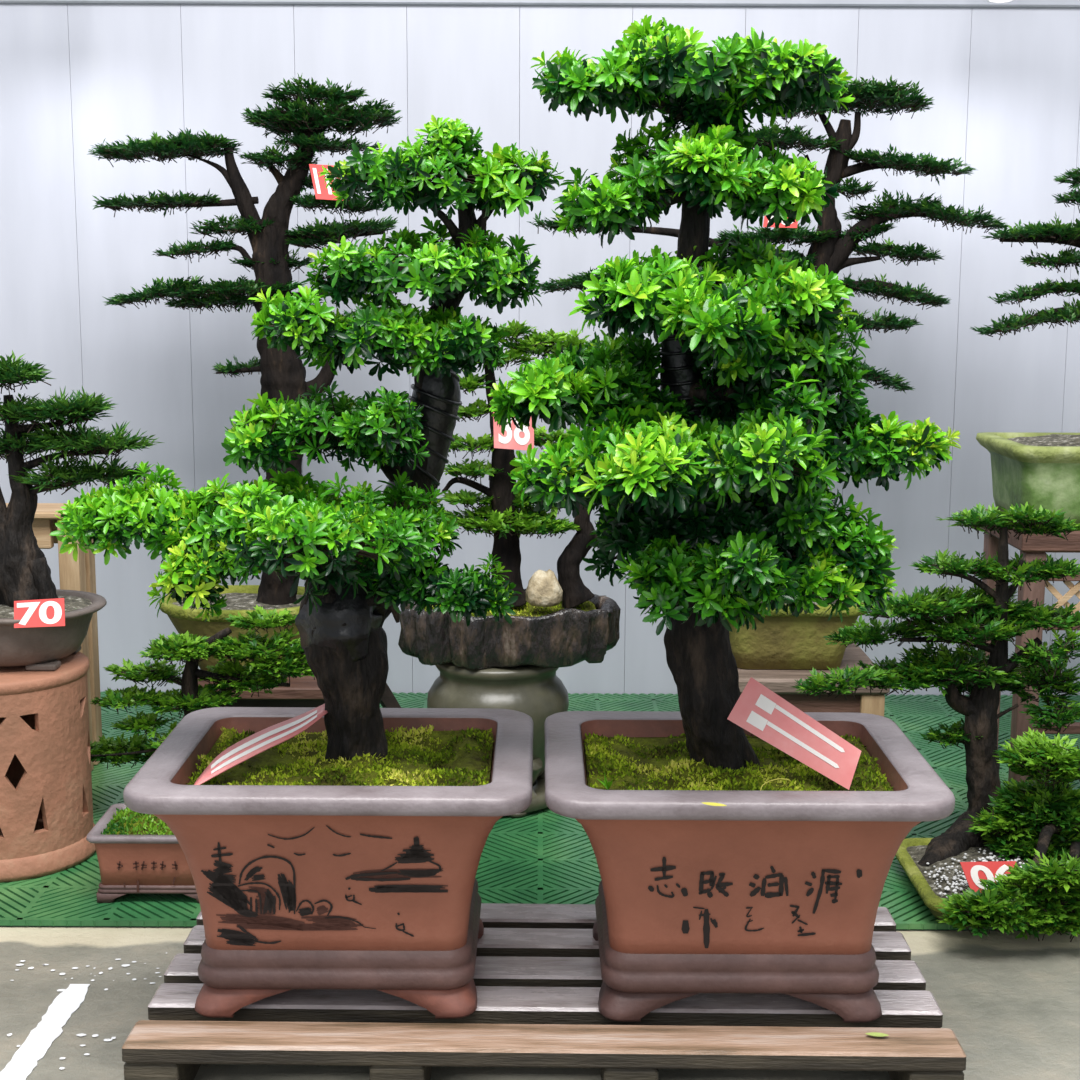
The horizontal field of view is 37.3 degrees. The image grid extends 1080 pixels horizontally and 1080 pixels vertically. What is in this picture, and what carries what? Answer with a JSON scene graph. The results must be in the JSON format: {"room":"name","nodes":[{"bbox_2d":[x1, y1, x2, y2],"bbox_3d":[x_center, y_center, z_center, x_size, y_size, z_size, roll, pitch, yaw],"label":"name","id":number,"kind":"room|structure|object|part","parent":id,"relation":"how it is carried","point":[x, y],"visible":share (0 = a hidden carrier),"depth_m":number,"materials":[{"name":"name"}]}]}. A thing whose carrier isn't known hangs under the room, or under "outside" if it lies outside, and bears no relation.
{"room":"plant shop","nodes":[
{"label":"plant shop","id":0,"kind":"room"},
{"bbox_2d":[0,589,106,670],"bbox_3d":[-1.026,0.175,3.046,0.396,0.110,0.300,0,9,0],"label":"pot","id":1,"kind":"object","parent":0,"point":[37,648],"depth_m":2.97,"materials":[{"name":"grey ceramic"}]},
{"bbox_2d":[159,585,304,672],"bbox_3d":[-0.676,0.215,3.700,0.396,0.167,0.317,0,9,0],"label":"pot","id":2,"kind":"object","parent":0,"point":[241,599],"depth_m":3.61,"materials":[{"name":"ceramic"}]},
{"bbox_2d":[123,707,532,1018],"bbox_3d":[-0.278,0.457,2.293,0.534,0.332,0.454,0,9,0],"label":"pot","id":3,"kind":"object","parent":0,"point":[316,860],"depth_m":2.15,"materials":[{"name":"brown ceramic"}]},
{"bbox_2d":[398,589,620,669],"bbox_3d":[-0.063,0.182,3.371,0.466,0.123,0.284,0,9,0],"label":"pot","id":4,"kind":"object","parent":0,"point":[584,625],"depth_m":3.26,"materials":[{"name":"stone"}]},
{"bbox_2d":[0,3,1079,695],"bbox_3d":[0.086,-0.468,4.209,6.569,1.800,0.060,0,9,0],"label":"wall","id":5,"kind":"structure","parent":0,"point":[1003,82],"depth_m":4.12,"materials":[{"name":"white metal"}]},
{"bbox_2d":[0,0,1079,6],"bbox_3d":[0.005,-1.380,4.061,6.400,0.053,0.085,0,9,0],"label":"trim","id":6,"kind":"structure","parent":5,"relation":"attached to","point":[834,3],"depth_m":4.02,"materials":[{"name":"white"}]},
{"bbox_2d":[987,0,1012,2],"bbox_3d":[1.084,-1.354,3.890,0.076,0.135,0.388,0,9,0],"label":"spotlight","id":7,"kind":"object","parent":5,"relation":"attached to","point":[992,1],"visible":1,"depth_m":3.78,"materials":[{"name":"white metal"}]},
{"bbox_2d":[0,927,1079,1079],"bbox_3d":[-0.003,0.796,2.152,6.400,0.050,5.200,0,9,0],"label":"floor","id":8,"kind":"structure","parent":0,"point":[1012,1005],"depth_m":2.47,"materials":[{"name":"concrete"}]},
{"bbox_2d":[0,959,161,1079],"bbox_3d":[-0.775,0.758,2.206,0.376,0.002,0.918,0,9,0],"label":"painted line","id":9,"kind":"object","parent":8,"relation":"on","point":[40,1039],"visible":1,"depth_m":2.37,"materials":[{"name":"white paint"}]},
{"bbox_2d":[0,691,1079,930],"bbox_3d":[0.000,0.542,3.538,3.609,0.013,1.576,0,9,0],"label":"mat","id":10,"kind":"object","parent":8,"relation":"on","point":[543,856],"visible":0.09,"depth_m":3.06,"materials":[{"name":"green plastic"}]},
{"bbox_2d":[0,652,95,881],"bbox_3d":[-1.023,0.418,3.062,0.338,0.373,0.338,0,9,0],"label":"stand","id":11,"kind":"object","parent":10,"relation":"on","point":[46,801],"visible":0.92,"depth_m":2.96,"materials":[{"name":"ceramic"}]},
{"bbox_2d":[0,350,162,670],"bbox_3d":[-0.963,-0.061,3.009,0.520,0.589,0.300,0,9,0],"label":"bonsai","id":12,"kind":"object","parent":11,"relation":"on","point":[25,573],"visible":1,"depth_m":2.98,"materials":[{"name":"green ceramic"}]},
{"bbox_2d":[14,598,64,627],"bbox_3d":[-0.906,0.132,2.898,0.095,0.053,0.017,0,9,0],"label":"price tag","id":13,"kind":"object","parent":12,"relation":"in","point":[41,612],"visible":1,"depth_m":2.90,"materials":[{"name":"red"}]},
{"bbox_2d":[6,503,101,770],"bbox_3d":[-1.309,0.221,3.585,0.632,0.595,0.150,0,9,0],"label":"wooden stand","id":14,"kind":"object","parent":10,"relation":"on","point":[80,575],"visible":0.28,"depth_m":3.55,"materials":[{"name":"brown wood"}]},
{"bbox_3d":[-1.030,0.237,3.547,0.045,0.579,0.050,0,9,0],"label":"leg","id":15,"kind":"part","parent":14,"relation":"part of","materials":[{"name":"brown wood"}]},
{"bbox_3d":[-1.029,0.225,3.624,0.045,0.579,0.050,0,9,0],"label":"leg","id":16,"kind":"part","parent":14,"relation":"part of","materials":[{"name":"brown wood"}]},
{"bbox_2d":[86,803,198,902],"bbox_3d":[-0.682,0.556,2.909,0.236,0.151,0.190,0,9,0],"label":"pot","id":17,"kind":"object","parent":10,"relation":"on","point":[138,853],"visible":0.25,"depth_m":2.83,"materials":[{"name":"ceramic"}]},
{"bbox_3d":[-0.682,0.560,2.910,0.215,0.084,0.173,0,9,0],"label":"pot","id":18,"kind":"part","parent":17,"relation":"part of","materials":[{"name":"ceramic"}]},
{"bbox_3d":[-0.683,0.608,2.917,0.209,0.015,0.168,0,9,0],"label":"moulding","id":19,"kind":"part","parent":17,"relation":"part of","materials":[{"name":"brown ceramic"}]},
{"bbox_2d":[90,605,314,768],"bbox_3d":[-0.720,0.357,3.229,0.586,0.443,0.243,0,9,0],"label":"bonsai","id":20,"kind":"object","parent":10,"relation":"on","point":[260,673],"visible":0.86,"depth_m":3.19,"materials":[{"name":"green plant"}]},
{"bbox_2d":[182,669,400,718],"bbox_3d":[-0.581,0.402,3.730,0.556,0.204,0.340,0,9,0],"label":"wooden stool","id":21,"kind":"object","parent":10,"relation":"on","point":[305,691],"visible":0.04,"depth_m":3.58,"materials":[{"name":"red wood"}]},
{"bbox_2d":[87,73,420,672],"bbox_3d":[-0.632,-0.361,3.608,0.749,1.333,0.317,0,9,0],"label":"bonsai","id":22,"kind":"object","parent":21,"relation":"on","point":[269,236],"visible":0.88,"depth_m":3.53,"materials":[{"name":"plant"}]},
{"bbox_2d":[309,164,344,200],"bbox_3d":[-0.450,-0.765,3.423,0.086,0.077,0.003,0,9,0],"label":"price tag","id":23,"kind":"object","parent":22,"relation":"attached to","point":[321,192],"visible":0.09,"depth_m":3.42,"materials":[{"name":"red"}]},
{"bbox_3d":[-0.581,0.315,3.716,0.406,0.028,0.340,0,9,0],"label":"seat","id":24,"kind":"part","parent":21,"relation":"part of","materials":[{"name":"red wood"}]},
{"bbox_3d":[-0.367,0.390,3.866,0.126,0.182,0.039,-3,10,-20],"label":"leg","id":25,"kind":"part","parent":21,"relation":"part of","materials":[{"name":"brown wood"}]},
{"bbox_2d":[427,663,568,817],"bbox_3d":[-0.089,0.398,3.405,0.301,0.312,0.301,0,9,0],"label":"stand","id":26,"kind":"object","parent":10,"relation":"on","point":[537,692],"visible":0.21,"depth_m":3.28,"materials":[{"name":"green ceramic"}]},
{"bbox_2d":[398,319,620,669],"bbox_3d":[-0.013,-0.105,3.326,0.568,0.705,0.291,0,9,0],"label":"bonsai","id":27,"kind":"object","parent":26,"relation":"on","point":[584,625],"visible":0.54,"depth_m":3.29,"materials":[{"name":"plant"}]},
{"bbox_2d":[493,412,533,449],"bbox_3d":[-0.053,-0.224,3.205,0.082,0.092,0.003,0,9,0],"label":"price tag","id":28,"kind":"object","parent":27,"relation":"hanging from","point":[516,439],"visible":0.58,"depth_m":3.21,"materials":[{"name":"red"}]},
{"bbox_2d":[526,569,562,606],"bbox_3d":[0.009,0.097,3.281,0.076,0.074,0.059,0,9,0],"label":"rock","id":29,"kind":"object","parent":27,"relation":"on","point":[543,589],"visible":1,"depth_m":3.26,"materials":[{"name":"yellow stone"}]},
{"bbox_3d":[-0.026,0.503,3.333,0.042,0.117,0.074,-6,11,-35],"label":"leg","id":30,"kind":"part","parent":26,"relation":"part of","materials":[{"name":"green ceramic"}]},
{"bbox_3d":[0.014,0.484,3.453,0.074,0.117,0.044,-3,10,-18],"label":"leg","id":31,"kind":"part","parent":26,"relation":"part of","materials":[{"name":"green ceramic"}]},
{"bbox_2d":[738,641,889,716],"bbox_3d":[0.581,0.390,3.727,0.379,0.233,0.400,0,9,0],"label":"wooden table","id":32,"kind":"object","parent":10,"relation":"on","point":[781,682],"visible":0.28,"depth_m":3.54,"materials":[{"name":"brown wood"}]},
{"bbox_2d":[526,75,1007,668],"bbox_3d":[0.504,-0.376,3.606,1.073,1.312,0.322,0,9,0],"label":"bonsai","id":33,"kind":"object","parent":32,"relation":"on","point":[784,641],"visible":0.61,"depth_m":3.53,"materials":[{"name":"plant"}]},
{"bbox_2d":[763,216,797,227],"bbox_3d":[0.521,-0.697,3.454,0.079,0.046,0.003,0,9,0],"label":"price tag","id":34,"kind":"object","parent":33,"relation":"attached to","point":[793,224],"visible":0.09,"depth_m":3.46,"materials":[{"name":"red"}]},
{"bbox_2d":[726,595,866,668],"bbox_3d":[0.559,0.196,3.697,0.346,0.155,0.322,0,9,0],"label":"pot","id":35,"kind":"object","parent":33,"relation":"on","point":[784,641],"depth_m":3.57,"materials":[{"name":"ceramic"}]},
{"bbox_3d":[0.735,0.434,3.567,0.052,0.197,0.052,0,9,0],"label":"leg","id":36,"kind":"part","parent":32,"relation":"part of","materials":[{"name":"brown wood"}]},
{"bbox_2d":[793,502,1079,927],"bbox_3d":[0.760,0.306,2.894,0.596,0.737,0.464,0,9,0],"label":"bonsai","id":37,"kind":"object","parent":10,"relation":"on","point":[933,867],"visible":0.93,"depth_m":2.97,"materials":[{"name":"plant"}]},
{"bbox_2d":[895,838,1009,927],"bbox_3d":[0.860,0.619,2.888,0.394,0.046,0.354,0,9,0],"label":"pot","id":38,"kind":"object","parent":37,"relation":"on","point":[934,875],"depth_m":2.88,"materials":[{"name":"ceramic"}]},
{"bbox_2d":[960,861,1015,891],"bbox_3d":[0.777,0.579,2.754,0.107,0.049,0.027,0,9,-3],"label":"price tag","id":39,"kind":"object","parent":37,"relation":"on","point":[973,871],"visible":0.41,"depth_m":2.75,"materials":[{"name":"red"}]},
{"bbox_2d":[936,726,1079,941],"bbox_3d":[0.915,0.504,2.855,0.317,0.316,0.687,7,11,36],"label":"bonsai","id":40,"kind":"object","parent":10,"relation":"on","point":[1038,822],"visible":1,"depth_m":2.81,"materials":[{"name":"green plant"}]},
{"bbox_2d":[979,509,1079,782],"bbox_3d":[1.196,0.245,3.532,0.393,0.585,0.344,0,9,0],"label":"stand","id":41,"kind":"object","parent":10,"relation":"on","point":[1036,546],"visible":0.31,"depth_m":3.37,"materials":[{"name":"red wood"}]},
{"bbox_3d":[1.035,0.245,3.671,0.045,0.540,0.045,0,9,0],"label":"leg","id":42,"kind":"part","parent":41,"relation":"part of","materials":[{"name":"red wood"}]},
{"bbox_2d":[969,167,1079,524],"bbox_3d":[1.170,-0.432,3.424,0.496,0.782,0.343,0,9,0],"label":"bonsai","id":43,"kind":"object","parent":41,"relation":"on","point":[1037,469],"visible":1,"depth_m":3.38,"materials":[{"name":"plant"}]},
{"bbox_2d":[976,432,1079,524],"bbox_3d":[1.198,-0.131,3.472,0.438,0.173,0.343,0,9,0],"label":"pot","id":44,"kind":"object","parent":43,"relation":"on","point":[1037,469],"depth_m":3.34,"materials":[{"name":"ceramic"}]},
{"bbox_3d":[1.034,0.288,3.400,0.045,0.540,0.045,0,9,0],"label":"leg","id":45,"kind":"part","parent":41,"relation":"part of","materials":[{"name":"red wood"}]},
{"bbox_3d":[1.196,0.402,3.416,0.278,0.020,0.026,0,9,0],"label":"rail","id":46,"kind":"part","parent":41,"relation":"part of","materials":[{"name":"red wood"}]},
{"bbox_3d":[1.197,0.179,3.381,0.278,0.020,0.026,0,9,0],"label":"rail","id":47,"kind":"part","parent":41,"relation":"part of","materials":[{"name":"red wood"}]},
{"bbox_3d":[1.197,0.075,3.364,0.278,0.020,0.026,0,9,0],"label":"rail","id":48,"kind":"part","parent":41,"relation":"part of","materials":[{"name":"red wood"}]},
{"bbox_3d":[1.197,0.127,3.372,0.286,0.094,0.013,0,9,0],"label":"lattice panel","id":49,"kind":"part","parent":41,"relation":"part of","materials":[{"name":"brown wood"}]},
{"bbox_2d":[122,903,965,1079],"bbox_3d":[0.007,0.681,2.332,1.104,0.119,0.515,0,9,0],"label":"wooden pallet","id":50,"kind":"object","parent":8,"relation":"on","point":[538,980],"visible":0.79,"depth_m":2.14,"materials":[{"name":"brown wood"}]},
{"bbox_2d":[49,114,563,1018],"bbox_3d":[-0.313,0.030,2.213,0.687,1.200,0.478,0,9,0],"label":"bonsai","id":51,"kind":"object","parent":50,"relation":"on","point":[345,853],"visible":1,"depth_m":2.13,"materials":[{"name":"plant"}]},
{"bbox_2d":[194,704,326,784],"bbox_3d":[-0.386,0.285,2.225,0.237,0.076,0.052,-7,11,-36],"label":"price tag","id":52,"kind":"object","parent":51,"relation":"on","point":[265,739],"visible":0.96,"depth_m":2.22,"materials":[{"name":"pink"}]},
{"bbox_2d":[488,15,960,1022],"bbox_3d":[0.246,-0.022,2.152,0.632,1.328,0.567,0,9,0],"label":"bonsai","id":53,"kind":"object","parent":50,"relation":"on","point":[716,502],"visible":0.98,"depth_m":2.09,"materials":[{"name":"plant"}]},
{"bbox_2d":[544,711,954,1022],"bbox_3d":[0.273,0.461,2.286,0.534,0.331,0.454,0,9,0],"label":"pot","id":54,"kind":"object","parent":53,"relation":"on","point":[777,888],"depth_m":2.14,"materials":[{"name":"brown ceramic"}]},
{"bbox_2d":[702,802,726,805],"bbox_3d":[0.219,0.333,2.015,0.032,0.001,0.013,4,10,24],"label":"fallen leaf","id":55,"kind":"object","parent":54,"relation":"on","point":[706,803],"visible":1,"depth_m":2.02,"materials":[{"name":"yellow plant"}]},
{"bbox_3d":[0.310,0.330,2.139,0.049,0.020,0.023,-6,11,-33],"label":"grass stem","id":56,"kind":"part","parent":53,"relation":"part of","materials":[{"name":"yellow plant"}]},
{"bbox_2d":[727,677,860,789],"bbox_3d":[0.346,0.262,2.178,0.182,0.137,0.025,4,10,21],"label":"price tag","id":57,"kind":"object","parent":53,"relation":"on","point":[758,710],"visible":1,"depth_m":2.18,"materials":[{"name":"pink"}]},
{"bbox_2d":[866,1032,888,1036],"bbox_3d":[0.445,0.654,2.114,0.030,0.001,0.012,0,9,0],"label":"fallen leaf","id":58,"kind":"object","parent":50,"relation":"on","point":[877,1034],"visible":1,"depth_m":2.12,"materials":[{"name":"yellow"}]}
]}

